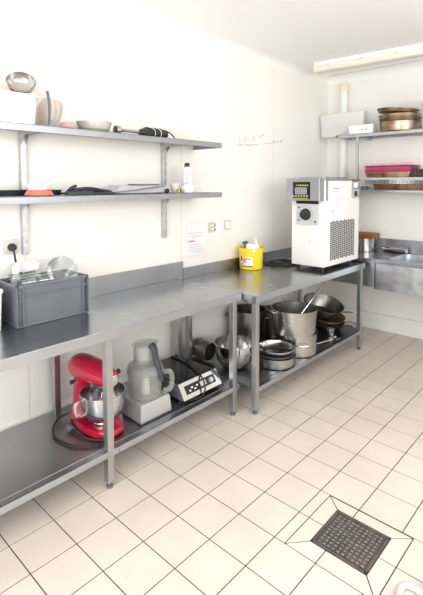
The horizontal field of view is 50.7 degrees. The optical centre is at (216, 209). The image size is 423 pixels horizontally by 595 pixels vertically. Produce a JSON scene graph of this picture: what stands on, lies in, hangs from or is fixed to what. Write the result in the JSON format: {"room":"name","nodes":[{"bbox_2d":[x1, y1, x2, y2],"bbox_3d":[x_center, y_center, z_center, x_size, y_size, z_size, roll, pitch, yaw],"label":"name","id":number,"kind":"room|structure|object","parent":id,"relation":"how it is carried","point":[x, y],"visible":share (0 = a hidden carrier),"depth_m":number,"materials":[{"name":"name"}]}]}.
{"room":"commercial kitchen","nodes":[
{"label":"commercial kitchen","id":0,"kind":"room"},
{"bbox_2d":[0,0,327,431],"bbox_3d":[-0.868,0.022,2.830,0.120,2.900,6.360,3,4,42],"label":"wall","id":1,"kind":"structure","parent":0,"point":[100,65],"depth_m":3.08,"materials":[{"name":"white paint"}]},
{"bbox_2d":[2,239,17,254],"bbox_3d":[-1.133,0.209,2.452,0.014,0.082,0.082,3,4,42],"label":"wall socket","id":2,"kind":"object","parent":1,"relation":"attached to","point":[6,243],"visible":0.59,"depth_m":2.44,"materials":[{"name":"white plastic"}]},
{"bbox_2d":[7,243,22,275],"bbox_3d":[-1.099,0.362,2.458,0.040,0.353,0.089,3,4,42],"label":"plug","id":3,"kind":"object","parent":1,"relation":"attached to","point":[11,247],"visible":0.57,"depth_m":2.42,"materials":[{"name":"grey plastic"}]},
{"bbox_2d":[0,121,221,189],"bbox_3d":[-0.642,-0.287,2.748,0.299,0.330,1.690,3,4,42],"label":"wall shelf","id":4,"kind":"object","parent":1,"relation":"attached to","point":[24,130],"visible":0.91,"depth_m":2.48,"materials":[{"name":"grey metal"}]},
{"bbox_2d":[0,90,38,123],"bbox_3d":[-1.096,-0.498,2.235,0.274,0.148,0.314,3,4,42],"label":"tub","id":5,"kind":"object","parent":4,"relation":"on","point":[17,107],"visible":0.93,"depth_m":2.18,"materials":[{"name":"white plastic"}]},
{"bbox_2d":[6,71,35,93],"bbox_3d":[-1.010,-0.652,2.301,0.145,0.129,0.106,-2,4,-33],"label":"mixing bowl","id":6,"kind":"object","parent":5,"relation":"on","point":[18,81],"visible":0.9,"depth_m":2.33,"materials":[{"name":"metal"}]},
{"bbox_2d":[46,91,50,124],"bbox_3d":[-0.864,-0.522,2.294,0.022,0.172,0.022,3,4,42],"label":"handle","id":7,"kind":"object","parent":4,"relation":"on","point":[47,92],"visible":1,"depth_m":2.29,"materials":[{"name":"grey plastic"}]},
{"bbox_2d":[76,120,111,131],"bbox_3d":[-0.724,-0.479,2.635,0.208,0.064,0.208,3,4,42],"label":"dish","id":8,"kind":"object","parent":4,"relation":"on","point":[97,125],"visible":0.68,"depth_m":2.55,"materials":[{"name":"grey ceramic"}]},
{"bbox_2d":[113,125,174,137],"bbox_3d":[-0.454,-0.494,2.868,0.076,0.069,0.479,3,4,42],"label":"blender","id":9,"kind":"object","parent":4,"relation":"on","point":[148,131],"visible":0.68,"depth_m":2.85,"materials":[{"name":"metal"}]},
{"bbox_3d":[-0.880,-0.559,2.437,0.188,0.245,0.183,3,4,42],"label":"storage bin","id":10,"kind":"object","parent":4,"relation":"on","visible":0},
{"bbox_2d":[37,97,53,125],"bbox_3d":[-0.918,-0.523,2.397,0.155,0.155,0.020,2,4,36],"label":"plate","id":11,"kind":"object","parent":10,"relation":"in","point":[42,112],"visible":0.74,"depth_m":2.41,"materials":[{"name":"beige ceramic"}]},
{"bbox_2d":[47,99,58,125],"bbox_3d":[-0.900,-0.523,2.417,0.152,0.151,0.026,2,4,37],"label":"plate","id":12,"kind":"object","parent":10,"relation":"in","point":[56,105],"visible":0.37,"depth_m":2.39,"materials":[{"name":"beige ceramic"}]},
{"bbox_2d":[52,100,63,125],"bbox_3d":[-0.881,-0.521,2.437,0.148,0.146,0.031,2,4,37],"label":"plate","id":13,"kind":"object","parent":10,"relation":"in","point":[61,107],"visible":0.41,"depth_m":2.42,"materials":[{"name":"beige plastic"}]},
{"bbox_2d":[59,121,74,127],"bbox_3d":[-0.822,-0.460,2.447,0.080,0.035,0.066,3,4,42],"label":"block","id":14,"kind":"object","parent":10,"relation":"in","point":[66,124],"visible":0.78,"depth_m":2.42,"materials":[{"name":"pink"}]},
{"bbox_2d":[0,192,221,254],"bbox_3d":[-0.642,0.072,2.768,0.299,0.330,1.690,3,4,42],"label":"wall shelf","id":15,"kind":"object","parent":1,"relation":"attached to","point":[24,201],"visible":0.91,"depth_m":2.50,"materials":[{"name":"grey metal"}]},
{"bbox_2d":[0,190,61,195],"bbox_3d":[-1.087,-0.087,2.387,0.137,0.030,0.512,3,4,42],"label":"baking tray","id":16,"kind":"object","parent":15,"relation":"on","point":[2,192],"visible":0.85,"depth_m":2.34,"materials":[{"name":"metal"}]},
{"bbox_2d":[24,190,53,195],"bbox_3d":[-0.931,-0.085,2.338,0.148,0.030,0.148,3,4,42],"label":"dish","id":17,"kind":"object","parent":15,"relation":"on","point":[28,192],"visible":0.97,"depth_m":2.28,"materials":[{"name":"red plastic"}]},
{"bbox_2d":[26,184,49,189],"bbox_3d":[-0.934,-0.116,2.333,0.118,0.032,0.118,3,4,42],"label":"ramekin","id":18,"kind":"object","parent":17,"relation":"on","point":[29,186],"visible":0.96,"depth_m":2.29,"materials":[{"name":"white ceramic"}]},
{"bbox_2d":[29,181,45,183],"bbox_3d":[-0.936,-0.127,2.330,0.082,0.038,0.082,3,4,42],"label":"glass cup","id":19,"kind":"object","parent":18,"relation":"on","point":[30,182],"visible":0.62,"depth_m":2.30,"materials":[{"name":"white glass"}]},
{"bbox_2d":[65,185,111,192],"bbox_3d":[-0.736,-0.113,2.581,0.043,0.058,0.300,3,4,42],"label":"tongs","id":20,"kind":"object","parent":15,"relation":"on","point":[72,188],"visible":0.76,"depth_m":2.56,"materials":[{"name":"plastic"}]},
{"bbox_2d":[65,191,115,194],"bbox_3d":[-0.714,-0.092,2.540,0.298,0.022,0.052,-3,4,-43],"label":"spatula","id":21,"kind":"object","parent":15,"relation":"on","point":[67,192],"visible":0.99,"depth_m":2.50,"materials":[{"name":"plastic"}]},
{"bbox_2d":[106,184,170,193],"bbox_3d":[-0.498,-0.132,2.884,0.140,0.062,0.467,3,4,42],"label":"mandoline slicer","id":22,"kind":"object","parent":15,"relation":"on","point":[130,188],"visible":0.81,"depth_m":2.84,"materials":[{"name":"silver metal"}]},
{"bbox_2d":[170,184,179,192],"bbox_3d":[-0.290,-0.147,3.125,0.074,0.064,0.074,3,4,42],"label":"plastic cup","id":23,"kind":"object","parent":15,"relation":"on","point":[174,187],"visible":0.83,"depth_m":3.10,"materials":[{"name":"white plastic"}]},
{"bbox_2d":[181,185,194,192],"bbox_3d":[-0.198,-0.139,3.100,0.096,0.052,0.096,3,4,42],"label":"tub","id":24,"kind":"object","parent":15,"relation":"on","point":[185,188],"visible":1,"depth_m":3.06,"materials":[{"name":"white plastic"}]},
{"bbox_2d":[182,163,191,184],"bbox_3d":[-0.212,-0.226,3.213,0.068,0.213,0.068,3,4,42],"label":"bottle","id":25,"kind":"object","parent":24,"relation":"on","point":[186,171],"visible":0.81,"depth_m":3.19,"materials":[{"name":"white plastic"}]},
{"bbox_2d":[89,261,182,296],"bbox_3d":[-1.005,0.508,2.604,0.015,0.126,2.200,3,4,43],"label":"backsplash","id":26,"kind":"structure","parent":1,"relation":"attached to","point":[119,281],"depth_m":3.07,"materials":[{"name":"metal"}]},
{"bbox_2d":[187,225,205,255],"bbox_3d":[-0.161,0.227,3.518,0.004,0.296,0.238,3,4,42],"label":"paper sign","id":27,"kind":"object","parent":1,"relation":"attached to","point":[195,233],"visible":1,"depth_m":3.52,"materials":[{"name":"white paper"}]},
{"bbox_2d":[70,0,330,84],"bbox_3d":[-0.798,-1.285,2.691,0.075,0.075,6.120,3,4,42],"label":"trim","id":28,"kind":"structure","parent":1,"relation":"attached to","point":[120,8],"depth_m":3.40,"materials":[{"name":"white"}]},
{"bbox_2d":[208,222,215,231],"bbox_3d":[-0.038,0.147,3.642,0.014,0.082,0.082,3,4,42],"label":"wall socket","id":29,"kind":"object","parent":1,"relation":"attached to","point":[211,225],"visible":1,"depth_m":3.63,"materials":[{"name":"grey plastic"}]},
{"bbox_2d":[224,220,230,229],"bbox_3d":[0.093,0.134,3.782,0.017,0.082,0.082,3,4,42],"label":"light switch","id":30,"kind":"object","parent":1,"relation":"attached to","point":[227,223],"visible":1,"depth_m":3.77,"materials":[{"name":"grey plastic"}]},
{"bbox_2d":[183,247,291,278],"bbox_3d":[0.289,0.459,4.012,0.015,0.086,1.615,3,4,43],"label":"backsplash","id":31,"kind":"structure","parent":1,"relation":"attached to","point":[197,270],"depth_m":3.74,"materials":[{"name":"metal"}]},
{"bbox_2d":[238,134,280,145],"bbox_3d":[0.411,-0.626,4.098,0.004,0.141,0.661,3,4,42],"label":"handwriting","id":32,"kind":"object","parent":1,"relation":"attached to","point":[249,134],"visible":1,"depth_m":4.01,"materials":[{"name":"grey"}]},
{"bbox_2d":[0,323,422,594],"bbox_3d":[0.615,1.494,1.551,4.100,0.100,6.320,3,4,42],"label":"floor","id":33,"kind":"structure","parent":0,"point":[214,501],"depth_m":2.17,"materials":[{"name":"tile"}]},
{"bbox_2d":[0,261,241,514],"bbox_3d":[-0.775,0.926,2.416,0.641,0.940,2.200,3,4,42],"label":"work table","id":34,"kind":"object","parent":33,"relation":"on","point":[33,462],"visible":0.73,"depth_m":2.34,"materials":[{"name":"metal"}]},
{"bbox_2d":[0,289,2,330],"bbox_3d":[-1.166,0.494,2.183,0.210,0.200,0.170,3,4,42],"label":"container","id":35,"kind":"object","parent":34,"relation":"on","point":[1,290],"visible":1,"depth_m":2.17,"materials":[{"name":"white plastic"}]},
{"bbox_2d":[0,269,88,328],"bbox_3d":[-0.937,0.474,2.417,0.252,0.213,0.402,3,4,42],"label":"crate","id":36,"kind":"object","parent":34,"relation":"on","point":[66,294],"visible":1,"depth_m":2.33,"materials":[{"name":"grey plastic"}]},
{"bbox_2d":[12,266,18,273],"bbox_3d":[-1.035,0.437,2.304,0.056,0.286,0.056,3,4,42],"label":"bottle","id":37,"kind":"object","parent":36,"relation":"in","point":[15,269],"visible":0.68,"depth_m":2.28,"materials":[{"name":"white plastic"}]},
{"bbox_3d":[-1.014,0.365,2.431,0.068,0.068,0.078,3,4,42],"label":"tumbler","id":38,"kind":"object","parent":36,"relation":"in","visible":0},
{"bbox_2d":[14,260,40,271],"bbox_3d":[-1.024,0.308,2.412,0.081,0.045,0.126,3,4,42],"label":"box","id":39,"kind":"object","parent":38,"relation":"on","point":[30,265],"visible":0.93,"depth_m":2.40,"materials":[{"name":"white"}]},
{"bbox_2d":[0,408,118,514],"bbox_3d":[-1.100,1.237,2.046,0.585,0.034,1.148,3,4,43],"label":"shelf","id":40,"kind":"object","parent":34,"relation":"attached to","point":[32,462],"depth_m":2.19,"materials":[{"name":"metal"}]},
{"bbox_2d":[51,352,125,447],"bbox_3d":[-0.703,1.008,2.422,0.384,0.378,0.342,2,4,38],"label":"stand mixer","id":41,"kind":"object","parent":34,"relation":"on","point":[86,369],"visible":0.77,"depth_m":2.39,"materials":[{"name":"red metal"}]},
{"bbox_2d":[73,381,125,426],"bbox_3d":[-0.632,1.069,2.404,0.242,0.176,0.289,3,4,43],"label":"bowl","id":42,"kind":"object","parent":41,"relation":"on","point":[91,398],"depth_m":2.38,"materials":[{"name":"silver metal"}]},
{"bbox_2d":[0,279,241,372],"bbox_3d":[-0.792,0.609,2.380,0.641,0.052,2.150,3,4,43],"label":"countertop","id":43,"kind":"structure","parent":34,"relation":"on","point":[113,315],"depth_m":2.38,"materials":[{"name":"metal"}]},
{"bbox_2d":[122,341,171,424],"bbox_3d":[-0.398,0.973,2.595,0.236,0.428,0.246,3,4,42],"label":"food processor","id":44,"kind":"object","parent":34,"relation":"on","point":[142,406],"visible":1,"depth_m":2.54,"materials":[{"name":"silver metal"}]},
{"bbox_2d":[62,376,238,451],"bbox_3d":[-0.386,1.192,2.822,0.585,0.034,0.958,3,4,43],"label":"shelf","id":45,"kind":"object","parent":34,"relation":"attached to","point":[132,433],"depth_m":2.62,"materials":[{"name":"metal"}]},
{"bbox_2d":[140,354,220,403],"bbox_3d":[-0.240,1.108,2.946,0.458,0.118,0.356,3,4,42],"label":"induction hob","id":46,"kind":"object","parent":34,"relation":"on","point":[185,379],"visible":0.96,"depth_m":2.87,"materials":[{"name":"grey plastic"}]},
{"bbox_2d":[182,247,365,414],"bbox_3d":[0.539,0.874,3.771,0.742,0.888,1.665,3,4,42],"label":"work table","id":47,"kind":"object","parent":33,"relation":"on","point":[269,282],"visible":0.49,"depth_m":3.43,"materials":[{"name":"metal"}]},
{"bbox_2d":[192,337,214,360],"bbox_3d":[-0.097,1.071,3.419,0.141,0.150,0.146,3,4,41],"label":"pot","id":48,"kind":"object","parent":47,"relation":"on","point":[202,348],"visible":0.96,"depth_m":3.38,"materials":[{"name":"metal"}]},
{"bbox_2d":[214,335,251,368],"bbox_3d":[0.133,1.070,3.297,0.310,0.185,0.310,3,4,42],"label":"mixing bowl","id":49,"kind":"object","parent":47,"relation":"on","point":[244,343],"visible":0.71,"depth_m":3.21,"materials":[{"name":"silver metal"}]},
{"bbox_2d":[225,303,271,341],"bbox_3d":[0.268,0.985,3.759,0.362,0.302,0.308,3,4,42],"label":"stock pot","id":50,"kind":"object","parent":47,"relation":"on","point":[244,311],"visible":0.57,"depth_m":3.64,"materials":[{"name":"metal"}]},
{"bbox_2d":[238,245,263,269],"bbox_3d":[0.296,0.418,3.843,0.220,0.184,0.220,3,4,42],"label":"bucket","id":51,"kind":"object","parent":47,"relation":"on","point":[249,259],"visible":0.78,"depth_m":3.76,"materials":[{"name":"yellow plastic"}]},
{"bbox_2d":[246,244,257,248],"bbox_3d":[0.300,0.398,3.791,0.100,0.205,0.036,-1,3,-7],"label":"pack","id":52,"kind":"object","parent":51,"relation":"in","point":[248,246],"visible":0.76,"depth_m":3.77,"materials":[{"name":"white plastic"}]},
{"bbox_2d":[254,237,259,247],"bbox_3d":[0.340,0.370,3.855,0.072,0.255,0.072,3,4,42],"label":"dispenser","id":53,"kind":"object","parent":51,"relation":"in","point":[255,238],"visible":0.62,"depth_m":3.84,"materials":[{"name":"white plastic"}]},
{"bbox_2d":[263,305,277,337],"bbox_3d":[0.522,1.015,4.030,0.338,0.212,0.338,3,4,42],"label":"cooking pot","id":54,"kind":"object","parent":47,"relation":"on","point":[270,333],"visible":0.09,"depth_m":3.89,"materials":[{"name":"metal"}]},
{"bbox_2d":[182,256,365,303],"bbox_3d":[0.539,0.541,3.752,0.742,0.052,1.665,3,4,43],"label":"countertop","id":55,"kind":"structure","parent":47,"relation":"on","point":[269,282],"depth_m":3.46,"materials":[{"name":"metal"}]},
{"bbox_2d":[259,353,295,369],"bbox_3d":[0.368,1.104,3.390,0.468,0.106,0.300,1,3,23],"label":"cooking pot","id":56,"kind":"object","parent":47,"relation":"on","point":[266,363],"visible":0.48,"depth_m":3.24,"materials":[{"name":"metal"}]},
{"bbox_2d":[259,340,294,359],"bbox_3d":[0.446,1.058,3.354,0.286,0.052,0.286,3,4,42],"label":"steel bowl","id":57,"kind":"object","parent":56,"relation":"on","point":[271,349],"visible":0.95,"depth_m":3.39,"materials":[{"name":"grey metal"}]},
{"bbox_2d":[192,325,362,390],"bbox_3d":[0.556,1.153,3.772,0.686,0.034,1.623,3,4,43],"label":"shelf","id":58,"kind":"object","parent":47,"relation":"attached to","point":[267,377],"depth_m":3.36,"materials":[{"name":"metal"}]},
{"bbox_2d":[278,329,317,357],"bbox_3d":[0.650,1.061,3.602,0.333,0.167,0.322,3,4,42],"label":"casserole","id":59,"kind":"object","parent":47,"relation":"on","point":[304,346],"visible":0.51,"depth_m":3.46,"materials":[{"name":"metal"}]},
{"bbox_2d":[268,298,317,336],"bbox_3d":[0.647,0.879,3.646,0.373,0.192,0.508,1,3,22],"label":"saucepan","id":60,"kind":"object","parent":59,"relation":"on","point":[287,320],"visible":1,"depth_m":3.46,"materials":[{"name":"metal"}]},
{"bbox_2d":[300,288,320,313],"bbox_3d":[0.711,0.804,3.645,0.093,0.274,0.387,3,4,42],"label":"ladle","id":61,"kind":"object","parent":60,"relation":"in","point":[319,288],"visible":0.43,"depth_m":3.65,"materials":[{"name":"metal"}]},
{"bbox_2d":[264,177,359,271],"bbox_3d":[0.856,0.105,4.040,0.605,0.784,0.730,3,4,42],"label":"machine","id":62,"kind":"object","parent":47,"relation":"on","point":[325,210],"visible":1,"depth_m":3.76,"materials":[{"name":"white metal"}]},
{"bbox_2d":[332,186,341,211],"bbox_3d":[1.019,-0.075,3.775,0.001,0.233,0.190,3,4,43],"label":"print","id":63,"kind":"object","parent":62,"relation":"attached to","point":[336,190],"depth_m":3.77,"materials":[{"name":"white paper"}]},
{"bbox_2d":[317,336,341,343],"bbox_3d":[0.932,1.124,3.769,0.344,0.022,0.083,-3,4,-38],"label":"skimmer","id":64,"kind":"object","parent":47,"relation":"on","point":[333,337],"visible":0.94,"depth_m":3.82,"materials":[{"name":"silver metal"}]},
{"bbox_2d":[326,328,334,335],"bbox_3d":[1.017,1.097,3.981,0.076,0.052,0.076,3,4,42],"label":"measuring cup","id":65,"kind":"object","parent":47,"relation":"on","point":[330,331],"visible":1,"depth_m":3.96,"materials":[{"name":"silver metal"}]},
{"bbox_2d":[316,321,352,330],"bbox_3d":[1.067,1.070,4.179,0.408,0.080,0.336,1,3,16],"label":"frying pan","id":66,"kind":"object","parent":47,"relation":"on","point":[318,326],"visible":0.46,"depth_m":4.07,"materials":[{"name":"metal"}]},
{"bbox_2d":[316,313,356,325],"bbox_3d":[1.067,1.015,4.170,0.430,0.098,0.348,0,3,7],"label":"frying pan","id":67,"kind":"object","parent":66,"relation":"on","point":[340,318],"visible":0.52,"depth_m":4.14,"materials":[{"name":"brown metal"}]},
{"bbox_2d":[303,293,356,319],"bbox_3d":[1.033,0.914,4.156,0.444,0.195,0.366,0,3,0],"label":"frying pan","id":68,"kind":"object","parent":67,"relation":"on","point":[329,307],"visible":0.73,"depth_m":4.26,"materials":[{"name":"metal"}]},
{"bbox_2d":[311,510,389,574],"bbox_3d":[0.577,1.422,1.920,0.248,0.005,0.245,3,4,42],"label":"floor drain","id":69,"kind":"object","parent":33,"relation":"on","point":[352,541],"visible":1,"depth_m":1.91,"materials":[{"name":"metal"}]},
{"bbox_2d":[330,238,422,296],"bbox_3d":[1.973,0.819,4.002,2.500,0.967,0.616,3,4,42],"label":"sink","id":70,"kind":"object","parent":33,"relation":"on","point":[396,272],"visible":0.61,"depth_m":4.06,"materials":[{"name":"metal"}]},
{"bbox_2d":[358,238,373,251],"bbox_3d":[1.526,0.361,4.578,0.176,0.132,0.176,3,4,42],"label":"pot","id":71,"kind":"object","parent":70,"relation":"on","point":[364,245],"visible":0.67,"depth_m":4.51,"materials":[{"name":"metal"}]},
{"bbox_2d":[358,231,379,238],"bbox_3d":[1.524,0.267,4.574,0.255,0.055,0.140,3,4,42],"label":"wooden board","id":72,"kind":"object","parent":71,"relation":"on","point":[365,235],"visible":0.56,"depth_m":4.50,"materials":[{"name":"brown wood"}]},
{"bbox_2d":[353,249,422,268],"bbox_3d":[1.968,0.477,3.978,2.500,0.039,0.604,3,4,43],"label":"countertop","id":73,"kind":"structure","parent":70,"relation":"on","point":[376,256],"depth_m":4.13,"materials":[{"name":"metal"}]},
{"bbox_2d":[382,245,407,253],"bbox_3d":[1.786,0.402,4.471,0.060,0.060,0.256,-3,4,-39],"label":"faucet","id":74,"kind":"object","parent":70,"relation":"on","point":[384,247],"visible":1,"depth_m":4.44,"materials":[{"name":"silver metal"}]},
{"bbox_2d":[389,254,422,263],"bbox_3d":[2.017,0.593,3.926,0.874,0.260,0.449,3,4,43],"label":"basin","id":75,"kind":"object","parent":70,"relation":"in","point":[410,258],"depth_m":4.28,"materials":[{"name":"metal"}]},
{"bbox_2d":[395,581,422,594],"bbox_3d":[0.763,1.091,1.585,0.292,0.700,0.207,1,3,20],"label":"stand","id":76,"kind":"object","parent":33,"relation":"on","point":[402,586],"visible":1,"depth_m":1.67,"materials":[{"name":"white"}]},
{"bbox_2d":[122,0,422,75],"bbox_3d":[0.610,-1.302,1.394,3.900,0.100,6.120,3,4,42],"label":"ceiling","id":77,"kind":"structure","parent":0,"point":[305,33],"depth_m":3.25,"materials":[{"name":"white paint"}]},
{"bbox_2d":[314,43,422,73],"bbox_3d":[1.625,-1.346,3.872,1.628,0.095,0.150,2,4,38],"label":"ceiling light","id":78,"kind":"object","parent":77,"relation":"attached to","point":[416,50],"visible":1,"depth_m":3.99,"materials":[{"name":"white plastic"}]},
{"bbox_2d":[326,70,422,321],"bbox_3d":[2.768,-0.035,3.726,4.020,2.900,0.120,3,4,42],"label":"wall","id":79,"kind":"structure","parent":0,"point":[392,215],"depth_m":4.60,"materials":[{"name":"white paint"}]},
{"bbox_2d":[339,83,348,176],"bbox_3d":[1.366,-0.472,4.816,0.100,1.765,0.100,3,4,42],"label":"pipe","id":80,"kind":"object","parent":79,"relation":"attached to","point":[344,87],"visible":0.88,"depth_m":4.77,"materials":[{"name":"white plastic"}]},
{"bbox_2d":[328,60,422,84],"bbox_3d":[2.655,-1.343,3.621,3.900,0.075,0.075,3,4,42],"label":"trim","id":81,"kind":"structure","parent":79,"relation":"attached to","point":[415,65],"depth_m":4.57,"materials":[{"name":"white"}]},
{"bbox_2d":[336,128,422,187],"bbox_3d":[2.152,-0.453,3.967,2.212,0.540,0.318,3,4,42],"label":"shelf","id":82,"kind":"object","parent":79,"relation":"attached to","point":[412,132],"visible":0.86,"depth_m":4.44,"materials":[{"name":"metal"}]},
{"bbox_2d":[320,111,366,137],"bbox_3d":[1.325,-0.881,4.682,0.512,0.235,0.117,3,4,42],"label":"utility box","id":83,"kind":"object","parent":82,"relation":"on","point":[332,125],"visible":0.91,"depth_m":4.65,"materials":[{"name":"white plastic"}]},
{"bbox_2d":[348,124,376,133],"bbox_3d":[1.445,-0.791,4.426,0.259,0.085,0.094,3,4,42],"label":"carton","id":84,"kind":"object","parent":82,"relation":"on","point":[364,128],"visible":0.91,"depth_m":4.38,"materials":[{"name":"white cardboard"}]},
{"bbox_2d":[379,120,420,131],"bbox_3d":[1.755,-0.784,4.276,0.372,0.087,0.372,3,4,42],"label":"tin","id":85,"kind":"object","parent":82,"relation":"on","point":[396,125],"visible":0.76,"depth_m":4.13,"materials":[{"name":"metal"}]},
{"bbox_2d":[379,116,420,122],"bbox_3d":[1.755,-0.846,4.273,0.380,0.034,0.380,3,4,42],"label":"tin","id":86,"kind":"object","parent":85,"relation":"on","point":[396,117],"visible":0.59,"depth_m":4.12,"materials":[{"name":"brown metal"}]},
{"bbox_2d":[378,112,420,118],"bbox_3d":[1.752,-0.879,4.274,0.382,0.032,0.382,3,4,42],"label":"tin","id":87,"kind":"object","parent":86,"relation":"on","point":[405,113],"visible":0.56,"depth_m":4.12,"materials":[{"name":"metal"}]},
{"bbox_2d":[377,107,419,113],"bbox_3d":[1.736,-0.935,4.272,0.381,0.066,0.380,-2,4,-35],"label":"tin","id":88,"kind":"object","parent":87,"relation":"on","point":[387,110],"visible":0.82,"depth_m":4.14,"materials":[{"name":"brown metal"}]},
{"bbox_2d":[421,101,422,128],"bbox_3d":[1.954,-0.854,4.045,0.188,0.252,0.188,3,4,42],"label":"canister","id":89,"kind":"object","parent":82,"relation":"on","point":[421,101],"visible":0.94,"depth_m":4.05,"materials":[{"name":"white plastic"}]},
{"bbox_2d":[342,307,422,339],"bbox_3d":[2.676,1.229,3.784,3.900,0.170,0.025,3,4,42],"label":"baseboard","id":90,"kind":"structure","parent":79,"relation":"attached to","point":[397,325],"depth_m":4.60,"materials":[{"name":"beige tile"}]},
{"bbox_2d":[360,189,422,192],"bbox_3d":[2.147,-0.156,3.989,2.060,0.022,0.318,3,4,42],"label":"shelf","id":91,"kind":"object","parent":79,"relation":"attached to","point":[361,190],"visible":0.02,"depth_m":4.19,"materials":[{"name":"metal"}]},
{"bbox_2d":[373,184,422,189],"bbox_3d":[1.801,-0.214,4.298,0.520,0.058,0.290,3,4,42],"label":"tray","id":92,"kind":"object","parent":91,"relation":"on","point":[376,186],"visible":0.83,"depth_m":4.20,"materials":[{"name":"brown metal"}]},
{"bbox_2d":[364,180,422,183],"bbox_3d":[1.798,-0.262,4.299,0.672,0.035,0.302,3,4,42],"label":"tray","id":93,"kind":"object","parent":92,"relation":"on","point":[365,181],"visible":1,"depth_m":4.22,"materials":[{"name":"silver metal"}]},
{"bbox_2d":[364,177,422,179],"bbox_3d":[1.761,-0.294,4.331,0.600,0.022,0.290,3,4,42],"label":"tray","id":94,"kind":"object","parent":93,"relation":"on","point":[399,178],"visible":0.98,"depth_m":4.19,"materials":[{"name":"white plastic"}]},
{"bbox_2d":[365,172,415,177],"bbox_3d":[1.716,-0.333,4.370,0.460,0.052,0.290,3,4,42],"label":"tray","id":95,"kind":"object","parent":94,"relation":"on","point":[368,174],"visible":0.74,"depth_m":4.26,"materials":[{"name":"metal"}]},
{"bbox_2d":[364,169,416,172],"bbox_3d":[1.713,-0.372,4.364,0.470,0.026,0.295,3,4,42],"label":"tray","id":96,"kind":"object","parent":95,"relation":"on","point":[379,170],"visible":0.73,"depth_m":4.22,"materials":[{"name":"red plastic"}]},
{"bbox_2d":[365,167,420,169],"bbox_3d":[1.715,-0.395,4.360,0.465,0.018,0.292,3,4,42],"label":"tray","id":97,"kind":"object","parent":96,"relation":"on","point":[382,167],"visible":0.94,"depth_m":4.23,"materials":[{"name":"blue plastic"}]},
{"bbox_2d":[365,165,420,167],"bbox_3d":[1.713,-0.414,4.361,0.470,0.020,0.295,3,4,42],"label":"tray","id":98,"kind":"object","parent":97,"relation":"on","point":[377,166],"visible":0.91,"depth_m":4.25,"materials":[{"name":"red plastic"}]},
{"bbox_2d":[415,169,422,176],"bbox_3d":[1.923,-0.332,4.132,0.094,0.075,0.197,3,4,42],"label":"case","id":99,"kind":"object","parent":94,"relation":"on","point":[419,173],"visible":0.89,"depth_m":4.07,"materials":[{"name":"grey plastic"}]},
{"bbox_2d":[374,238,422,253],"bbox_3d":[2.175,0.396,4.199,2.500,0.145,0.017,3,4,43],"label":"backsplash","id":100,"kind":"structure","parent":79,"relation":"attached to","point":[416,247],"depth_m":4.47,"materials":[{"name":"metal"}]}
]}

